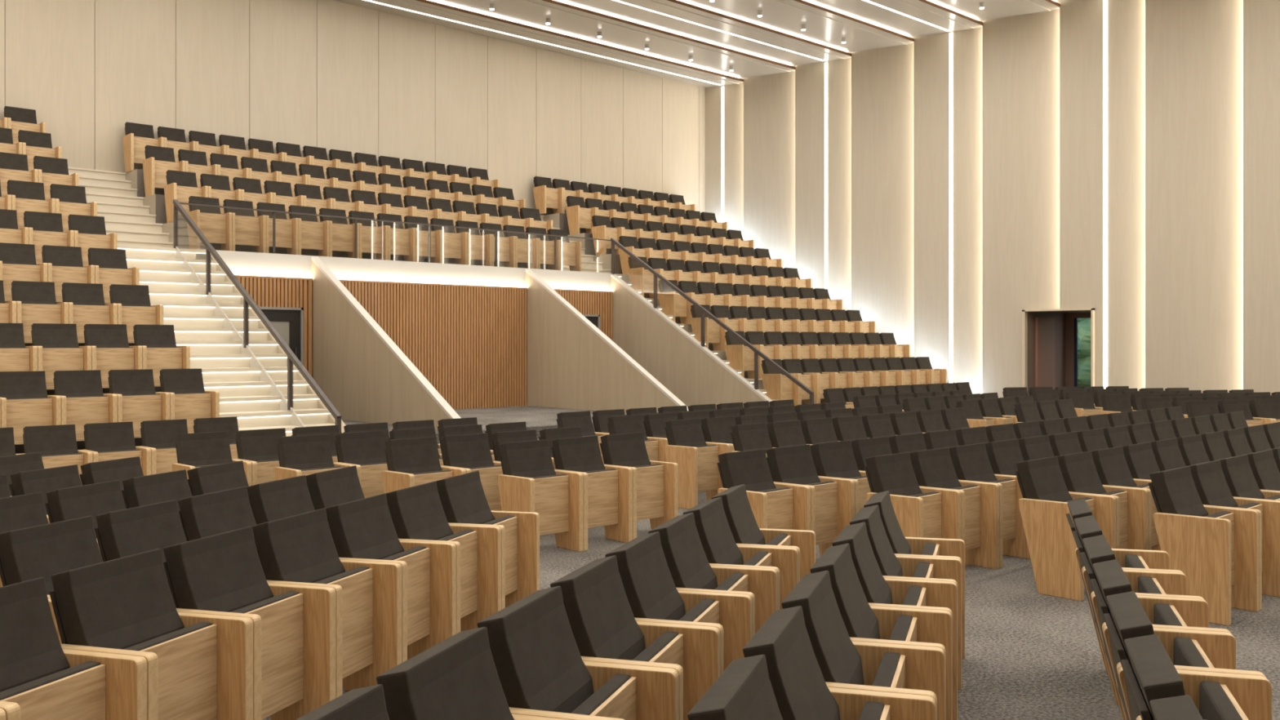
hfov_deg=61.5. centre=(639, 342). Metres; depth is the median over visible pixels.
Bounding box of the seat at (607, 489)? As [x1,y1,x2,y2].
[551,435,632,551]
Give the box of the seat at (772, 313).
[764,306,798,333]
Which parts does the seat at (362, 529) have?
backrest, panel, seat, panel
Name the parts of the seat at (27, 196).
panel, backrest, seat, panel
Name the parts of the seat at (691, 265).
backrest, seat, panel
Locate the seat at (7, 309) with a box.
[0,280,16,323]
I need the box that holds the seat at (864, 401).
[852,395,876,408]
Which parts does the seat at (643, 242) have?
backrest, seat, panel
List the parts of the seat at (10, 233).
backrest, seat, panel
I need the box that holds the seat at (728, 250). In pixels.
[723,244,752,268]
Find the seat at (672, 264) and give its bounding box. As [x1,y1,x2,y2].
[666,258,698,284]
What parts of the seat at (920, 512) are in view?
backrest, panel, seat, panel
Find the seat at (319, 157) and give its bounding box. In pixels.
[302,145,337,178]
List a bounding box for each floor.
[262,491,1279,719]
[342,405,716,444]
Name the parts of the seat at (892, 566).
backrest, panel, panel, seat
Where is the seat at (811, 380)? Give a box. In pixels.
[781,359,818,404]
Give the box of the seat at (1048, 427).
[1039,417,1066,435]
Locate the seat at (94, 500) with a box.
[44,480,126,539]
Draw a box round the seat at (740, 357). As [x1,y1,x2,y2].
[724,331,761,378]
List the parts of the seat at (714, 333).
panel, backrest, seat, panel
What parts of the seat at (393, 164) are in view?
panel, backrest, seat, panel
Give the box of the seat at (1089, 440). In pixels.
[1076,428,1108,452]
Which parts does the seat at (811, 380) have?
backrest, panel, seat, panel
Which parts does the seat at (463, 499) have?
backrest, panel, seat, panel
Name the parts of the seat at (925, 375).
backrest, seat, panel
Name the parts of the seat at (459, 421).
backrest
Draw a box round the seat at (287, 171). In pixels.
[270,160,307,196]
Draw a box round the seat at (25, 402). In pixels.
[0,370,61,444]
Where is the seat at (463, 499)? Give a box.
[435,471,539,609]
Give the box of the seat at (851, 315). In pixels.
[844,310,875,333]
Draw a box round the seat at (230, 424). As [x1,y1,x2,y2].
[193,416,238,458]
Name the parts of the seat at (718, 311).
backrest, seat, panel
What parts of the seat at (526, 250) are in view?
backrest, panel, seat, panel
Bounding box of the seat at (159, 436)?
[138,418,187,475]
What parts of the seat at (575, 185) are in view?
backrest, seat, panel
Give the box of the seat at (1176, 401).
[1171,396,1200,414]
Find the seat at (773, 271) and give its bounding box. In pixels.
[767,266,797,287]
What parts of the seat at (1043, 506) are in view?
backrest, panel, seat, panel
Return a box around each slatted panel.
[235,275,312,376]
[338,279,527,408]
[553,288,613,340]
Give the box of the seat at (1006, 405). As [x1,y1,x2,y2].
[996,396,1016,416]
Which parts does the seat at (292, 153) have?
panel, backrest, seat, panel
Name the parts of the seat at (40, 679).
panel, backrest, seat, panel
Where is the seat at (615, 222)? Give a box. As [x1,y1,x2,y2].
[610,217,641,241]
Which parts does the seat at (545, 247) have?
backrest, panel, seat, panel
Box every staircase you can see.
[67,166,335,436]
[540,214,776,400]
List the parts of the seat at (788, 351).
backrest, panel, seat, panel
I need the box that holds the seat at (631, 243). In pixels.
[618,235,651,275]
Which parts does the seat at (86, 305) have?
panel, backrest, seat, panel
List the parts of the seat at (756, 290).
backrest, panel, seat, panel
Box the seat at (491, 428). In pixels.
[484,422,526,450]
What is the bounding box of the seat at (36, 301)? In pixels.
[11,280,68,342]
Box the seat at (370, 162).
[354,152,387,184]
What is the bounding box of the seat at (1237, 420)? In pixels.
[1226,410,1248,429]
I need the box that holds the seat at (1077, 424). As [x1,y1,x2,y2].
[1062,416,1088,432]
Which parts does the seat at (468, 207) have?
backrest, panel, seat, panel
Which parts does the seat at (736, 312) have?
backrest, panel, seat, panel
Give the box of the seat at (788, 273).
[782,267,812,288]
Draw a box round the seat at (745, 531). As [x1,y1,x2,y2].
[711,484,815,582]
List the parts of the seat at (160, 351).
panel, backrest, seat, panel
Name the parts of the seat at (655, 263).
backrest, seat, panel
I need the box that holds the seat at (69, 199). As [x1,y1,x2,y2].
[49,183,97,231]
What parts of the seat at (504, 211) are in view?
backrest, seat, panel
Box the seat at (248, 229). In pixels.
[222,199,266,253]
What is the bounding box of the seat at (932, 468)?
[909,447,999,568]
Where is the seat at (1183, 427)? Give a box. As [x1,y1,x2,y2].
[1171,417,1195,437]
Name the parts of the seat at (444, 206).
panel, backrest, seat, panel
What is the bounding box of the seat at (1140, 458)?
[1122,441,1159,480]
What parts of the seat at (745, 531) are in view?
backrest, panel, seat, panel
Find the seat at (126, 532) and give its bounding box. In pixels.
[94,499,186,561]
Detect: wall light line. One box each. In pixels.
[721,86,724,222]
[824,62,827,288]
[949,32,952,382]
[1102,0,1107,388]
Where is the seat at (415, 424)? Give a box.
[391,419,441,453]
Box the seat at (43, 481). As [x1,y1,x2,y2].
[8,464,81,516]
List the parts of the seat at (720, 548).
backrest, panel, seat, panel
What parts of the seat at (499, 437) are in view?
backrest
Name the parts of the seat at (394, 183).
backrest, seat, panel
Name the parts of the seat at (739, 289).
backrest, seat, panel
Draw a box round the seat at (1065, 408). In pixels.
[1054,399,1077,418]
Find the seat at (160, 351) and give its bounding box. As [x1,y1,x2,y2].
[133,324,190,386]
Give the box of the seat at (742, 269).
[736,264,766,285]
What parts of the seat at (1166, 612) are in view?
backrest, panel, panel, seat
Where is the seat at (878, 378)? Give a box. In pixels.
[853,357,887,386]
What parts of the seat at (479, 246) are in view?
backrest, panel, seat, panel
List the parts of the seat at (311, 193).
panel, backrest, seat, panel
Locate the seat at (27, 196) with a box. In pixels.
[6,179,55,229]
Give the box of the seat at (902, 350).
[879,333,910,357]
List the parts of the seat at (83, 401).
panel, backrest, seat, panel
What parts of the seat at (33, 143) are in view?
panel, backrest, seat, panel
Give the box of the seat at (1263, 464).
[1241,448,1279,491]
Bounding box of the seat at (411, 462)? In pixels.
[382,436,466,493]
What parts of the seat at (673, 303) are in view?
panel, backrest, seat, panel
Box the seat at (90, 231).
[67,214,117,266]
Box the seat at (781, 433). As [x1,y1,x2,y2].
[766,419,810,448]
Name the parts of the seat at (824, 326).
backrest, panel, seat, panel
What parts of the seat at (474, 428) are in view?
backrest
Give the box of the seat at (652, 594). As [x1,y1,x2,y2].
[604,531,752,674]
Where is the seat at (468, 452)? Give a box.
[440,432,502,511]
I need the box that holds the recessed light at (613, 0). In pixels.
[613,0,824,61]
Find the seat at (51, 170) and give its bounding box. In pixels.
[33,155,78,199]
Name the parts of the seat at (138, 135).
panel, backrest, seat, panel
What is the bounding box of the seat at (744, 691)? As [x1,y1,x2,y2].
[687,654,782,719]
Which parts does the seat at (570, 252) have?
backrest, panel, seat, panel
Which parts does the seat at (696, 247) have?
backrest, seat, panel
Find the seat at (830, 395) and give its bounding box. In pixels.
[822,387,854,408]
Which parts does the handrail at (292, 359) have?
post, post, post, post, post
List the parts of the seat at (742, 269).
backrest, seat, panel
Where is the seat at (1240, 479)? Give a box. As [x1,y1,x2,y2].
[1213,454,1279,501]
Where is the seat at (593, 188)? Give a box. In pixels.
[587,183,616,205]
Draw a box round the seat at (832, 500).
[765,444,854,555]
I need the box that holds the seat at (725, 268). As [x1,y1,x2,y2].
[719,262,750,285]
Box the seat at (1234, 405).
[1217,399,1273,426]
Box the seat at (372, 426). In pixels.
[343,422,389,441]
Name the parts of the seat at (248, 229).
panel, backrest, seat, panel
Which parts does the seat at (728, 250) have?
backrest, seat, panel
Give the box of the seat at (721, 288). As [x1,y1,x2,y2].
[715,282,747,309]
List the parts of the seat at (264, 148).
panel, backrest, seat, panel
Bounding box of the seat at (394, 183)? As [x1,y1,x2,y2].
[377,173,413,207]
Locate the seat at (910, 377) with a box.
[884,357,918,385]
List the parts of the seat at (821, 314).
backrest, panel, seat, panel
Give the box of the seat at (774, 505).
[717,448,810,530]
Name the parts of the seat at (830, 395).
backrest, seat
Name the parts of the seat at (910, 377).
backrest, panel, seat, panel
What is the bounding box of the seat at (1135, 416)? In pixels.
[1127,409,1150,424]
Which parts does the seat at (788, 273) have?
backrest, seat, panel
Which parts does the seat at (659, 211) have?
backrest, seat, panel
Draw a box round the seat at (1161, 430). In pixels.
[1150,419,1176,440]
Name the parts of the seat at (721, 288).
backrest, seat, panel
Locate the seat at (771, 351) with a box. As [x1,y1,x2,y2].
[744,331,781,373]
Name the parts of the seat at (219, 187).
panel, backrest, seat, panel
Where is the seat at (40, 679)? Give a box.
[0,577,146,719]
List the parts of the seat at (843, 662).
backrest, panel, seat, panel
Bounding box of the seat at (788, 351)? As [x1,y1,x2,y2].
[763,331,799,359]
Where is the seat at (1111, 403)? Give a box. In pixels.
[1100,394,1133,414]
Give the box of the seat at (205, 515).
[177,486,256,541]
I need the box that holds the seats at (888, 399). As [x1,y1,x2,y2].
[0,117,1279,719]
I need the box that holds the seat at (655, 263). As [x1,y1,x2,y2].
[647,257,680,284]
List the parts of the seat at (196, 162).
panel, backrest, seat, panel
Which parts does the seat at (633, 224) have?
backrest, seat, panel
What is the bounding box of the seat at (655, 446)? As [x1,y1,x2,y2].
[607,414,668,462]
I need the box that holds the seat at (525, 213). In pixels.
[519,207,552,239]
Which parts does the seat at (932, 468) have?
backrest, panel, seat, panel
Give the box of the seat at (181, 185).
[164,169,208,222]
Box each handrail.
[173,199,341,433]
[610,238,813,404]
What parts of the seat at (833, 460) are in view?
backrest, panel, panel, seat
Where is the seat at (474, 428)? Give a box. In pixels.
[438,424,494,461]
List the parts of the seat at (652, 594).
backrest, panel, seat, panel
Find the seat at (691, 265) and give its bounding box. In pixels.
[684,260,716,284]
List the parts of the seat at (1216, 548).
backrest, panel, seat, panel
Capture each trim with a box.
[311,256,460,418]
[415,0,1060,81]
[524,268,688,410]
[610,273,772,404]
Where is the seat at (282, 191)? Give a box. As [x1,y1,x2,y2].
[263,180,303,219]
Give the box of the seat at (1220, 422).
[1209,413,1231,431]
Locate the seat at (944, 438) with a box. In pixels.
[923,429,959,449]
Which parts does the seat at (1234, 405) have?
backrest, seat, panel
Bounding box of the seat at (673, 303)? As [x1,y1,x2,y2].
[657,280,693,324]
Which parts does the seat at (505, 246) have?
backrest, panel, seat, panel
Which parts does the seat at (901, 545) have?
backrest, panel, panel, seat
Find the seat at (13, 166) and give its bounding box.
[0,151,38,196]
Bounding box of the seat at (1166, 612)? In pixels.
[1080,534,1231,719]
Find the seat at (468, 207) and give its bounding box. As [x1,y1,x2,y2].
[452,200,487,235]
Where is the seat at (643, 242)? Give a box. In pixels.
[637,237,669,262]
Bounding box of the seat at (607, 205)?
[602,200,632,222]
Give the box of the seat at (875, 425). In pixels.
[862,413,895,438]
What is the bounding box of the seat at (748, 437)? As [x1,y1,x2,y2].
[730,422,773,457]
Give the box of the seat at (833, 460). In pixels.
[809,440,871,515]
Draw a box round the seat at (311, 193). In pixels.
[293,183,333,222]
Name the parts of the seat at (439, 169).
backrest, seat, panel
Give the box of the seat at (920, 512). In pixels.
[864,452,960,539]
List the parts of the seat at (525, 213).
backrest, panel, seat, panel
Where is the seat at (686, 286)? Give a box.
[677,280,711,309]
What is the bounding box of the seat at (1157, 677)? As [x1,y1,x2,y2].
[1121,634,1185,719]
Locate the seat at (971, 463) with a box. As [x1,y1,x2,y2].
[948,442,1030,568]
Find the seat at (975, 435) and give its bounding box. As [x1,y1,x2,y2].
[955,426,988,445]
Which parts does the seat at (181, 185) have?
panel, backrest, seat, panel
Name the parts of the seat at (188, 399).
panel, backrest, seat, panel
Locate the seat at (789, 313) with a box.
[782,307,814,333]
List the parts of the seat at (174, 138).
panel, backrest, seat, panel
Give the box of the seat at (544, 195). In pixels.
[533,176,563,213]
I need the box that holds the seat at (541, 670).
[477,586,679,719]
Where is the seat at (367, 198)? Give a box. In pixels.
[351,189,388,226]
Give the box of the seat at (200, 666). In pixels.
[48,548,253,719]
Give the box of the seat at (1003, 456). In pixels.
[985,438,1023,476]
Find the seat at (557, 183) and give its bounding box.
[551,178,581,213]
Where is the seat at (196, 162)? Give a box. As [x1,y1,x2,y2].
[177,149,217,187]
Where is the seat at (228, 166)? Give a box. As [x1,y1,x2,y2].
[209,152,248,191]
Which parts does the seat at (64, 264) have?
panel, backrest, seat, panel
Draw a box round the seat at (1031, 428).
[1013,420,1042,439]
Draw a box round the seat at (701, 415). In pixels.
[676,410,709,424]
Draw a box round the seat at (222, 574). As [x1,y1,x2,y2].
[163,526,335,719]
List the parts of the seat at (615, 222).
backrest, seat, panel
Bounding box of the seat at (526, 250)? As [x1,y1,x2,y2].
[502,224,537,268]
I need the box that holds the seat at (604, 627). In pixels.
[550,555,720,719]
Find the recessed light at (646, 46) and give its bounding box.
[644,44,648,49]
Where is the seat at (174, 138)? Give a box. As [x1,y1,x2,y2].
[157,126,195,162]
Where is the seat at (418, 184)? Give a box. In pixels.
[402,176,436,209]
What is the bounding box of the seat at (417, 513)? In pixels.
[384,480,501,633]
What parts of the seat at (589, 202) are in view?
backrest, seat, panel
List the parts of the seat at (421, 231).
backrest, panel, seat, panel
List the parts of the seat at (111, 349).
panel, backrest, seat, panel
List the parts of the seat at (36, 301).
panel, backrest, seat, panel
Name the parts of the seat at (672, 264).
backrest, seat, panel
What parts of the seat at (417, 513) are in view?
backrest, panel, seat, panel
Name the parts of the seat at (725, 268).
backrest, seat, panel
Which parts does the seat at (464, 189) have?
backrest, seat, panel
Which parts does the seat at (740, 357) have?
panel, backrest, seat, panel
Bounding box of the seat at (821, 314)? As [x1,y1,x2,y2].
[814,308,846,333]
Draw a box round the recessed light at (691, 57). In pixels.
[688,55,693,61]
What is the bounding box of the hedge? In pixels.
[1077,318,1090,389]
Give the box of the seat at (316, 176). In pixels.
[298,163,335,199]
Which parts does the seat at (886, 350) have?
backrest, panel, seat, panel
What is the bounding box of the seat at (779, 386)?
[761,359,799,405]
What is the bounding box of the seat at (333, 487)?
[306,465,364,510]
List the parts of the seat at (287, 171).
panel, backrest, seat, panel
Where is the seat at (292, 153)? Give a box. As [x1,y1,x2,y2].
[275,142,311,176]
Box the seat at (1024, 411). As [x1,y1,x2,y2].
[1013,401,1041,422]
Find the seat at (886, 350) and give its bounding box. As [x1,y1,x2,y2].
[864,332,896,358]
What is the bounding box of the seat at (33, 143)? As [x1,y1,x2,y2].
[17,129,61,171]
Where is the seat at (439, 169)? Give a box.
[424,161,457,192]
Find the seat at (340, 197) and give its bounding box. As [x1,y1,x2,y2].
[323,186,360,224]
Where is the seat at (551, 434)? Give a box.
[538,426,604,464]
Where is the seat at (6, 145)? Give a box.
[0,127,22,154]
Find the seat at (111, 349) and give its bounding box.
[83,324,142,387]
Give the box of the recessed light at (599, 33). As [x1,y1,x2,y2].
[597,31,601,37]
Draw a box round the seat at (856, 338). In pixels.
[848,332,880,358]
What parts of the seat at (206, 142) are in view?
panel, backrest, seat, panel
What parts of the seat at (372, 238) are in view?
panel, backrest, seat, panel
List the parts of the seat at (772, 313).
backrest, panel, seat, panel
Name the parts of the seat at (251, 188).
panel, backrest, seat, panel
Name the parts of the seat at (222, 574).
backrest, panel, seat, panel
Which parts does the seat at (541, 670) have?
backrest, panel, seat, panel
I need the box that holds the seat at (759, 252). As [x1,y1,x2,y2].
[754,248,782,269]
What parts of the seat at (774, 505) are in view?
panel, backrest, seat, panel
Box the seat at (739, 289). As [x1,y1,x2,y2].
[733,284,764,306]
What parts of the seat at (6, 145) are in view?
backrest, seat, panel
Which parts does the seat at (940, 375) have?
backrest, seat, panel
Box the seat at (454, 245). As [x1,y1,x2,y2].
[430,217,466,264]
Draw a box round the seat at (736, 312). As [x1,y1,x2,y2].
[728,306,764,335]
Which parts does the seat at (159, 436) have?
panel, backrest, seat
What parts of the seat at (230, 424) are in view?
backrest, seat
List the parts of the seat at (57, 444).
backrest, seat, panel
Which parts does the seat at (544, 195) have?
panel, backrest, seat, panel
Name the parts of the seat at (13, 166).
backrest, seat, panel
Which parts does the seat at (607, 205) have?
backrest, seat, panel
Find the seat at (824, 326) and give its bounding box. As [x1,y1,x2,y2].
[798,308,831,333]
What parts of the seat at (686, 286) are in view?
backrest, seat, panel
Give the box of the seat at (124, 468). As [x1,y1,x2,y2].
[79,456,143,490]
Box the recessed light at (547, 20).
[545,17,550,24]
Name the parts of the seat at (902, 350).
backrest, seat, panel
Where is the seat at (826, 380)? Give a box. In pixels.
[800,358,836,404]
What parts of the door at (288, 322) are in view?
pane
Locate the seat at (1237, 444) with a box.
[1223,427,1252,457]
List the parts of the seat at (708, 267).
backrest, seat, panel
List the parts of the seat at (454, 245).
panel, backrest, seat, panel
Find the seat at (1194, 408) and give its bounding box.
[1185,400,1219,417]
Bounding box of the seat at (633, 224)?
[628,218,658,243]
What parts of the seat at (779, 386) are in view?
panel, backrest, seat, panel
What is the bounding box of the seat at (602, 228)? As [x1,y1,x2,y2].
[591,215,622,255]
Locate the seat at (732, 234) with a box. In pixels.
[726,229,754,249]
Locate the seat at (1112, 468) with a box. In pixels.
[1091,446,1160,550]
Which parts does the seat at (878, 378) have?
backrest, panel, seat, panel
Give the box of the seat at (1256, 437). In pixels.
[1244,424,1271,453]
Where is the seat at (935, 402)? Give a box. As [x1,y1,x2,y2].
[924,395,946,409]
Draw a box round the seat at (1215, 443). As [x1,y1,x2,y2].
[1200,431,1231,461]
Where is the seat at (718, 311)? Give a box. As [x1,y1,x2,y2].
[710,305,745,335]
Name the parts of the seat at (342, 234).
panel, backrest, seat, panel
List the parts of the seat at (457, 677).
panel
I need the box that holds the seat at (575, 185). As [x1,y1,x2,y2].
[569,181,599,204]
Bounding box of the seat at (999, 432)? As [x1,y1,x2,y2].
[985,423,1016,442]
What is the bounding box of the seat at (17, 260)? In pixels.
[0,242,47,301]
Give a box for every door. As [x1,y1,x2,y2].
[258,306,303,365]
[582,314,599,329]
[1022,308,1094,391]
[1065,312,1090,386]
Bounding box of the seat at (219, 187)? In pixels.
[200,173,241,213]
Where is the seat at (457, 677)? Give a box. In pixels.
[376,626,568,719]
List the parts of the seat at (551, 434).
backrest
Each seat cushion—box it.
[0,347,28,348]
[0,661,100,700]
[6,397,51,399]
[41,453,81,457]
[42,347,78,348]
[66,395,107,397]
[97,449,140,453]
[122,394,159,395]
[123,622,212,650]
[146,346,180,347]
[155,447,175,449]
[174,392,209,394]
[195,464,214,467]
[231,591,299,613]
[256,459,279,462]
[298,466,342,471]
[315,566,368,583]
[359,462,386,466]
[380,546,426,559]
[412,470,450,475]
[436,529,474,541]
[468,465,501,469]
[483,515,514,524]
[530,474,566,479]
[570,673,631,715]
[582,468,616,473]
[632,631,678,662]
[634,463,662,467]
[679,598,715,622]
[693,444,715,448]
[715,572,744,590]
[743,551,768,565]
[758,487,791,492]
[767,533,787,545]
[804,480,835,485]
[849,475,866,479]
[858,701,884,719]
[871,652,900,687]
[888,614,912,640]
[902,585,921,605]
[907,491,938,497]
[912,561,929,577]
[920,542,936,555]
[950,484,977,489]
[988,478,1013,483]
[1064,497,1091,502]
[1100,489,1124,494]
[1124,554,1145,568]
[1132,483,1149,488]
[1137,576,1161,594]
[1153,603,1182,626]
[1173,636,1208,667]
[1199,680,1242,719]
[1204,511,1231,517]
[1235,502,1259,508]
[1263,494,1279,499]
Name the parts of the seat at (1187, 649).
backrest, panel, panel, seat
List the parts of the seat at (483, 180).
backrest, seat, panel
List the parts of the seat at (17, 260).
panel, backrest, seat, panel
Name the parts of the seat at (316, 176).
panel, backrest, seat, panel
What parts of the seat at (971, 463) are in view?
backrest, panel, seat, panel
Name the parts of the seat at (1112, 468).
backrest, panel, panel, seat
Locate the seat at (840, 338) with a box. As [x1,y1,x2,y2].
[832,332,866,358]
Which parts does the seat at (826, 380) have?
backrest, panel, seat, panel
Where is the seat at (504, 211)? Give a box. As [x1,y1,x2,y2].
[497,204,531,237]
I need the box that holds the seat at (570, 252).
[546,228,581,271]
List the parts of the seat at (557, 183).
backrest, panel, seat, panel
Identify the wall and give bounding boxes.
[0,0,705,215]
[194,248,615,291]
[210,253,345,432]
[311,259,449,430]
[524,271,676,413]
[610,276,769,407]
[705,0,1279,398]
[1027,310,1090,395]
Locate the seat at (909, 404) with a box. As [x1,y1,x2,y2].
[902,396,927,411]
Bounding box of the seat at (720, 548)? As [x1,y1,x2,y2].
[683,497,798,609]
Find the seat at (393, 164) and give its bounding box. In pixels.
[377,155,411,187]
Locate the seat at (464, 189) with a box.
[448,182,482,214]
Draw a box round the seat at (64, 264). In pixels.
[41,244,94,302]
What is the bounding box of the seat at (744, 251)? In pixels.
[738,246,767,266]
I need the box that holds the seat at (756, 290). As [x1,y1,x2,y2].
[749,284,782,311]
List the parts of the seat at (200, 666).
panel, backrest, seat, panel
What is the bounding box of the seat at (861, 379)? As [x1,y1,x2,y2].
[835,358,871,387]
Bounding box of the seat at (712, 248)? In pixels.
[706,244,737,266]
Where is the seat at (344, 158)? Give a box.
[328,149,363,182]
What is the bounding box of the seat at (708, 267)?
[702,262,733,286]
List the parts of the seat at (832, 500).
backrest, panel, seat, panel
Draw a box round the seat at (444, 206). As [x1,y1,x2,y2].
[428,197,463,233]
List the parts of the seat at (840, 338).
backrest, panel, seat, panel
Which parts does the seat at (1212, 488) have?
backrest, panel, seat, panel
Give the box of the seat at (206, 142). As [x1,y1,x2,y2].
[188,130,226,165]
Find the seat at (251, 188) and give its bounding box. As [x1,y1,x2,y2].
[232,177,273,217]
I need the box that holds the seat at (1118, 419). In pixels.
[1107,411,1130,426]
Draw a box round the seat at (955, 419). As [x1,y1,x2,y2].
[940,407,969,430]
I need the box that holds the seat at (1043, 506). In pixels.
[1015,456,1115,600]
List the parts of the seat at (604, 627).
backrest, panel, seat, panel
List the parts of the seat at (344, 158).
panel, backrest, seat, panel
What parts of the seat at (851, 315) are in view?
backrest, seat, panel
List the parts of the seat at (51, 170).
panel, backrest, seat, panel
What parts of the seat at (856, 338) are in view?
backrest, seat, panel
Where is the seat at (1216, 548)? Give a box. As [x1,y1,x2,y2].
[1148,466,1258,626]
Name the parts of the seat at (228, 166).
panel, backrest, seat, panel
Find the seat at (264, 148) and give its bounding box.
[248,137,284,173]
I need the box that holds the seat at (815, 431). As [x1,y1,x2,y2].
[800,417,838,444]
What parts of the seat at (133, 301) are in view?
panel, backrest, seat, panel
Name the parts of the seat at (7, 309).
backrest, seat, panel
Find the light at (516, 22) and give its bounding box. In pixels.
[515,22,686,65]
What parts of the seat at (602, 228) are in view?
panel, backrest, seat, panel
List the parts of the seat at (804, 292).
backrest, seat, panel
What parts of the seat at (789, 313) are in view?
backrest, panel, seat, panel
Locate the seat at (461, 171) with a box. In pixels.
[446,164,478,195]
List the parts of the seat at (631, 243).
panel, backrest, seat, panel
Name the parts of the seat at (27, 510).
backrest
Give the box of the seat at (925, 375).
[900,356,933,384]
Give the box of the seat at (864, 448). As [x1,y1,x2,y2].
[850,435,892,471]
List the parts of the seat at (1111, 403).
panel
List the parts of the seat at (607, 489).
panel, backrest, seat, panel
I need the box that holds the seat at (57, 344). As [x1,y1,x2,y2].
[31,323,91,389]
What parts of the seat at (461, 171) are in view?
backrest, seat, panel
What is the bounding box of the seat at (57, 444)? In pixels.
[21,424,93,485]
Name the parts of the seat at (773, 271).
backrest, seat, panel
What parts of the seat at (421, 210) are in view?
panel, backrest, seat, panel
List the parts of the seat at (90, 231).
panel, backrest, seat, panel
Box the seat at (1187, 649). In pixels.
[1090,559,1266,719]
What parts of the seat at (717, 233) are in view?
backrest, seat, panel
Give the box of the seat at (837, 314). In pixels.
[830,309,861,333]
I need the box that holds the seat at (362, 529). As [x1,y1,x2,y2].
[324,493,456,662]
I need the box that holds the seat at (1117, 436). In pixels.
[1102,425,1132,448]
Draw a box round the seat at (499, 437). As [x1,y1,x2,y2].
[491,429,555,469]
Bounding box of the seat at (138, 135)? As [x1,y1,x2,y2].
[122,121,164,172]
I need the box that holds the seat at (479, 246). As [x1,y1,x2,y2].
[455,220,492,266]
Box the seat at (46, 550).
[0,515,103,598]
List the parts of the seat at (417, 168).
panel, backrest, seat, panel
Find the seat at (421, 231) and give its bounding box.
[404,215,441,262]
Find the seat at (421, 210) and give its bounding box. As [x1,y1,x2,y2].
[403,195,439,223]
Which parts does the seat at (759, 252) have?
backrest, seat, panel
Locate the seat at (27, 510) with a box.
[0,492,101,554]
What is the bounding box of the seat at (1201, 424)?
[1191,415,1214,435]
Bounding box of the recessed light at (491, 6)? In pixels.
[489,3,494,10]
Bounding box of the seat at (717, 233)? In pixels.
[711,227,739,250]
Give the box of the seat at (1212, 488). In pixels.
[1185,459,1279,610]
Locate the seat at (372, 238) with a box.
[348,210,387,260]
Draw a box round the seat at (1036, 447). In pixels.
[1017,435,1054,461]
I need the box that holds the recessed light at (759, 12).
[757,10,762,17]
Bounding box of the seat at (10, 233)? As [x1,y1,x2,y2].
[0,208,28,244]
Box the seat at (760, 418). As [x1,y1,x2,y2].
[734,413,768,426]
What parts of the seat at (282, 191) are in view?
panel, backrest, seat, panel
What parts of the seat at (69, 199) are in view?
panel, backrest, seat, panel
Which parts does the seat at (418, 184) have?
panel, backrest, seat, panel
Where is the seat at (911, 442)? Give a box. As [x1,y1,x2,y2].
[888,432,926,453]
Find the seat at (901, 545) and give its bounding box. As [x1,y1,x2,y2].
[863,490,964,658]
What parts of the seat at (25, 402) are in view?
panel, backrest, seat, panel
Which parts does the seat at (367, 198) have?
panel, backrest, seat, panel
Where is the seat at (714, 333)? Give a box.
[690,304,726,351]
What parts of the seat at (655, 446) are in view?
backrest, seat, panel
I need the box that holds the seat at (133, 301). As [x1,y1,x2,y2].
[109,284,163,342]
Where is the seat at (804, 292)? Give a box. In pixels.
[798,287,828,309]
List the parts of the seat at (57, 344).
panel, backrest, seat, panel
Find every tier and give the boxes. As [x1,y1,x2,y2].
[4,301,160,453]
[125,168,548,269]
[543,213,822,404]
[651,298,764,389]
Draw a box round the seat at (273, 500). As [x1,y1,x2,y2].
[246,475,315,524]
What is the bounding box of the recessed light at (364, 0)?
[364,0,720,85]
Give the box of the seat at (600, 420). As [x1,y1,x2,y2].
[591,408,625,433]
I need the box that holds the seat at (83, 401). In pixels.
[52,369,117,440]
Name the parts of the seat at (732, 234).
backrest, seat, panel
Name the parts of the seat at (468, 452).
panel, backrest, seat, panel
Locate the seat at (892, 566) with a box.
[849,504,961,689]
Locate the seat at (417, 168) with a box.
[401,158,435,190]
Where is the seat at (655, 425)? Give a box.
[643,412,676,438]
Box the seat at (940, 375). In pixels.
[915,356,946,383]
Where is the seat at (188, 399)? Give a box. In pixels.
[159,368,219,433]
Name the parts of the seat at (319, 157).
panel, backrest, seat, panel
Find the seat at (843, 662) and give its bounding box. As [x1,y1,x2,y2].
[781,570,945,719]
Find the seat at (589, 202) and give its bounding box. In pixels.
[584,198,614,221]
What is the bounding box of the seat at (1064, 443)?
[1048,431,1082,456]
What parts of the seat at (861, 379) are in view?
backrest, panel, seat, panel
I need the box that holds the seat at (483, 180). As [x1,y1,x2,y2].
[467,167,499,197]
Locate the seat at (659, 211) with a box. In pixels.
[653,206,682,226]
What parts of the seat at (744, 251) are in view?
backrest, seat, panel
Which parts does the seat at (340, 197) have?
panel, backrest, seat, panel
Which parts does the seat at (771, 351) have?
backrest, panel, seat, panel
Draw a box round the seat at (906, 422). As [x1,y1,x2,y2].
[889,411,924,435]
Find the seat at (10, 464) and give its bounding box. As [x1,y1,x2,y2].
[0,452,44,496]
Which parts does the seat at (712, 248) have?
backrest, seat, panel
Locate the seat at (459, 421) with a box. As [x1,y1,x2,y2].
[437,417,477,444]
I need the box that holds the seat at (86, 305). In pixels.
[61,282,117,342]
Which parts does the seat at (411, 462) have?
panel, backrest, seat, panel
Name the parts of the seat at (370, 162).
panel, backrest, seat, panel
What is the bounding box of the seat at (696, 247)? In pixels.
[690,242,720,266]
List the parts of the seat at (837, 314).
backrest, seat, panel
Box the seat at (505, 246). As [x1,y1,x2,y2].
[479,222,515,267]
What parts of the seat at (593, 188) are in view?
backrest, seat, panel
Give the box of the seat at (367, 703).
[296,684,389,719]
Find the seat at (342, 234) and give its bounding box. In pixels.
[319,208,359,258]
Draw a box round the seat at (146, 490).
[121,469,191,511]
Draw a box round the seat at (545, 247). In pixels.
[525,226,559,270]

